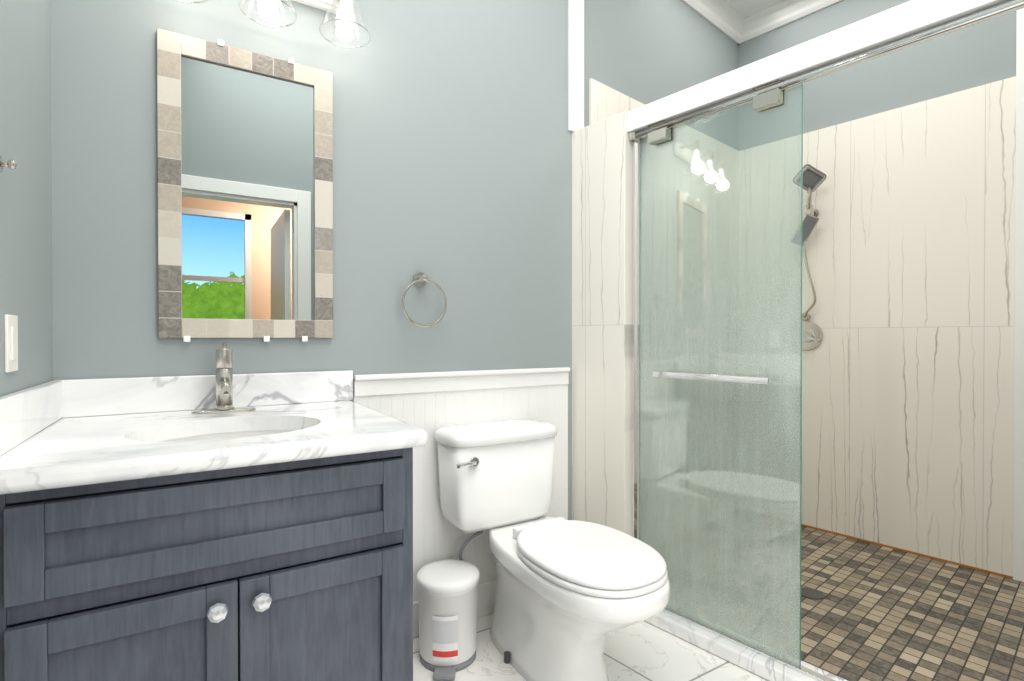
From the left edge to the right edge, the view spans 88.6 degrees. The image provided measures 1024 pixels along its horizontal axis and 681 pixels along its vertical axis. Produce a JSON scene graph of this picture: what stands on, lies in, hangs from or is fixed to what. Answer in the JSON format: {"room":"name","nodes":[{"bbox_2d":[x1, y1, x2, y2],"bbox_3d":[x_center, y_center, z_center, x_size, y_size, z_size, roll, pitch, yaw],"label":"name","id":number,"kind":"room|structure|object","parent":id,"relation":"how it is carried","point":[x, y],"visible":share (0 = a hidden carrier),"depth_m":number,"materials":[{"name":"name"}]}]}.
{"room":"bathroom","nodes":[
{"label":"bathroom","id":0,"kind":"room"},
{"bbox_2d":[0,0,52,396],"bbox_3d":[-0.706,-0.422,0.426,0.120,3.040,2.440,0,0,-31],"label":"wall","id":1,"kind":"structure","parent":0,"point":[25,187],"depth_m":1.19,"materials":[{"name":"grey paint"}]},
{"bbox_2d":[0,156,16,172],"bbox_3d":[-0.978,-0.340,1.016,0.028,0.032,0.032,0,0,-31],"label":"hook","id":2,"kind":"object","parent":1,"relation":"attached to","point":[11,164],"visible":1,"depth_m":1.01,"materials":[{"name":"silver metal"}]},
{"bbox_2d":[4,314,17,372],"bbox_3d":[-1.022,0.006,1.073,0.009,0.116,0.070,0,0,-31],"label":"switch plate","id":3,"kind":"object","parent":1,"relation":"attached to","point":[10,343],"visible":1,"depth_m":1.06,"materials":[{"name":"white plastic"}]},
{"bbox_2d":[51,0,571,519],"bbox_3d":[-0.536,-0.432,1.886,1.926,3.040,0.120,0,0,-31],"label":"wall","id":4,"kind":"structure","parent":0,"point":[451,156],"depth_m":1.86,"materials":[{"name":"grey paint"}]},
{"bbox_2d":[157,28,332,341],"bbox_3d":[-0.811,-0.452,1.635,0.487,0.911,0.020,0,0,-31],"label":"mirror","id":5,"kind":"object","parent":4,"relation":"attached to","point":[245,185],"visible":0.98,"depth_m":1.62,"materials":[{"name":"beige tile"}]},
{"bbox_2d":[177,0,370,47],"bbox_3d":[-0.733,-1.074,1.572,0.606,0.202,0.202,0,0,-31],"label":"sconce","id":6,"kind":"object","parent":4,"relation":"attached to","point":[343,10],"visible":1,"depth_m":1.65,"materials":[{"name":"clear glass"}]},
{"bbox_2d":[402,272,446,326],"bbox_3d":[-0.324,-0.150,1.907,0.174,0.204,0.064,0,0,-31],"label":"towel ring","id":7,"kind":"object","parent":4,"relation":"attached to","point":[420,279],"visible":1,"depth_m":1.90,"materials":[{"name":"silver metal"}]},
{"bbox_2d":[353,367,569,637],"bbox_3d":[-0.147,0.602,2.043,0.921,0.970,0.028,0,0,-31],"label":"wainscoting","id":8,"kind":"structure","parent":4,"relation":"attached to","point":[429,403],"depth_m":2.01,"materials":[{"name":"white wood"}]},
{"bbox_2d":[568,0,583,131],"bbox_3d":[0.281,-1.434,2.299,0.082,1.040,0.012,0,0,-31],"label":"trim","id":9,"kind":"structure","parent":4,"relation":"attached to","point":[575,65],"depth_m":2.29,"materials":[{"name":"white wood"}]},
{"bbox_2d":[589,78,740,516],"bbox_3d":[0.885,-0.053,2.843,1.410,2.270,0.012,0,1,-41],"label":"tiled wall","id":10,"kind":"structure","parent":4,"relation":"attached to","point":[605,102],"depth_m":2.98,"materials":[{"name":"white tile"}]},
{"bbox_2d":[681,0,746,39],"bbox_3d":[0.823,-1.910,2.728,1.470,0.095,0.088,0,1,-41],"label":"crown molding","id":11,"kind":"structure","parent":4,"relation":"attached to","point":[726,18],"depth_m":3.08,"materials":[{"name":"white wood"}]},
{"bbox_2d":[413,613,767,680],"bbox_3d":[1.821,1.125,0.918,6.100,0.060,7.600,0,0,-31],"label":"floor","id":12,"kind":"structure","parent":0,"point":[643,651],"depth_m":1.77,"materials":[{"name":"tile"}]},
{"bbox_2d":[0,343,426,680],"bbox_3d":[-0.708,0.550,1.313,0.788,1.084,0.688,0,0,-31],"label":"bathroom vanity","id":13,"kind":"object","parent":12,"relation":"on","point":[224,523],"visible":1,"depth_m":1.07,"materials":[{"name":"grey wood"}]},
{"bbox_2d":[416,559,479,679],"bbox_3d":[-0.213,0.940,1.801,0.217,0.298,0.244,0,0,-31],"label":"trash bin","id":14,"kind":"object","parent":12,"relation":"on","point":[447,594],"visible":1,"depth_m":1.73,"materials":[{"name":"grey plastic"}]},
{"bbox_2d":[435,419,669,680],"bbox_3d":[0.111,0.704,1.720,0.477,0.771,0.833,0,0,-31],"label":"toilet","id":15,"kind":"object","parent":12,"relation":"on","point":[571,596],"visible":0.92,"depth_m":1.70,"materials":[{"name":"white ceramic"}]},
{"bbox_2d":[644,610,847,680],"bbox_3d":[1.204,1.067,1.322,0.118,0.050,2.162,0,1,-41],"label":"sill","id":16,"kind":"structure","parent":12,"relation":"on","point":[756,663],"depth_m":1.77,"materials":[{"name":"stone"}]},
{"bbox_2d":[629,0,1023,680],"bbox_3d":[1.178,0.108,1.300,0.086,1.868,2.152,0,1,-41],"label":"glass","id":17,"kind":"object","parent":16,"relation":"on","point":[721,586],"visible":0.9,"depth_m":1.84,"materials":[{"name":"clear glass"}]},
{"bbox_2d":[725,508,1023,680],"bbox_3d":[1.694,1.078,1.931,1.421,0.021,2.438,0,1,-41],"label":"shower floor mosaic","id":18,"kind":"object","parent":12,"relation":"on","point":[880,612],"visible":0.55,"depth_m":2.05,"materials":[{"name":"brown tile"}]},
{"bbox_2d":[801,587,823,598],"bbox_3d":[1.267,1.073,2.227,0.100,0.003,0.100,0,1,-41],"label":"shower drain","id":19,"kind":"object","parent":18,"relation":"in","point":[810,593],"visible":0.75,"depth_m":2.22,"materials":[{"name":"grey metal"}]},
{"bbox_2d":[572,111,640,538],"bbox_3d":[0.389,0.086,2.250,0.118,2.000,0.317,0,1,-41],"label":"wall","id":20,"kind":"structure","parent":0,"point":[601,322],"depth_m":2.17,"materials":[{"name":"tile"}]},
{"bbox_2d":[627,0,1023,137],"bbox_3d":[1.206,-0.867,1.310,0.095,0.082,2.162,0,1,-41],"label":"header beam","id":21,"kind":"structure","parent":20,"relation":"attached to","point":[903,20],"depth_m":1.58,"materials":[{"name":"white"}]},
{"bbox_2d":[584,0,737,148],"bbox_3d":[0.841,-0.438,2.891,1.697,3.040,0.120,0,1,-41],"label":"wall","id":22,"kind":"structure","parent":0,"point":[645,52],"depth_m":2.70,"materials":[{"name":"grey paint"}]},
{"bbox_2d":[726,0,783,17],"bbox_3d":[1.821,-1.975,0.897,6.100,0.060,7.600,0,0,-31],"label":"ceiling","id":23,"kind":"structure","parent":0,"point":[746,8],"depth_m":3.07,"materials":[{"name":"white paint"}]},
{"bbox_2d":[738,0,1016,150],"bbox_3d":[2.319,-0.435,2.395,0.120,3.040,2.570,0,1,-41],"label":"wall","id":24,"kind":"structure","parent":0,"point":[978,54],"depth_m":2.76,"materials":[{"name":"grey paint"}]},
{"bbox_2d":[733,0,842,44],"bbox_3d":[2.202,-1.907,2.362,0.088,0.095,2.450,0,1,-41],"label":"crown molding","id":25,"kind":"structure","parent":24,"relation":"attached to","point":[782,13],"depth_m":3.08,"materials":[{"name":"white wood"}]},
{"bbox_2d":[737,8,1023,581],"bbox_3d":[2.226,-0.385,2.393,0.022,2.940,2.450,0,1,-41],"label":"tiled wall","id":26,"kind":"structure","parent":24,"relation":"attached to","point":[913,401],"depth_m":2.62,"materials":[{"name":"white tile"}]},
{"bbox_2d":[789,164,826,350],"bbox_3d":[1.634,-0.448,2.924,0.193,1.014,0.220,0,1,-41],"label":"shower head","id":27,"kind":"object","parent":26,"relation":"attached to","point":[814,178],"visible":0.81,"depth_m":2.90}
]}

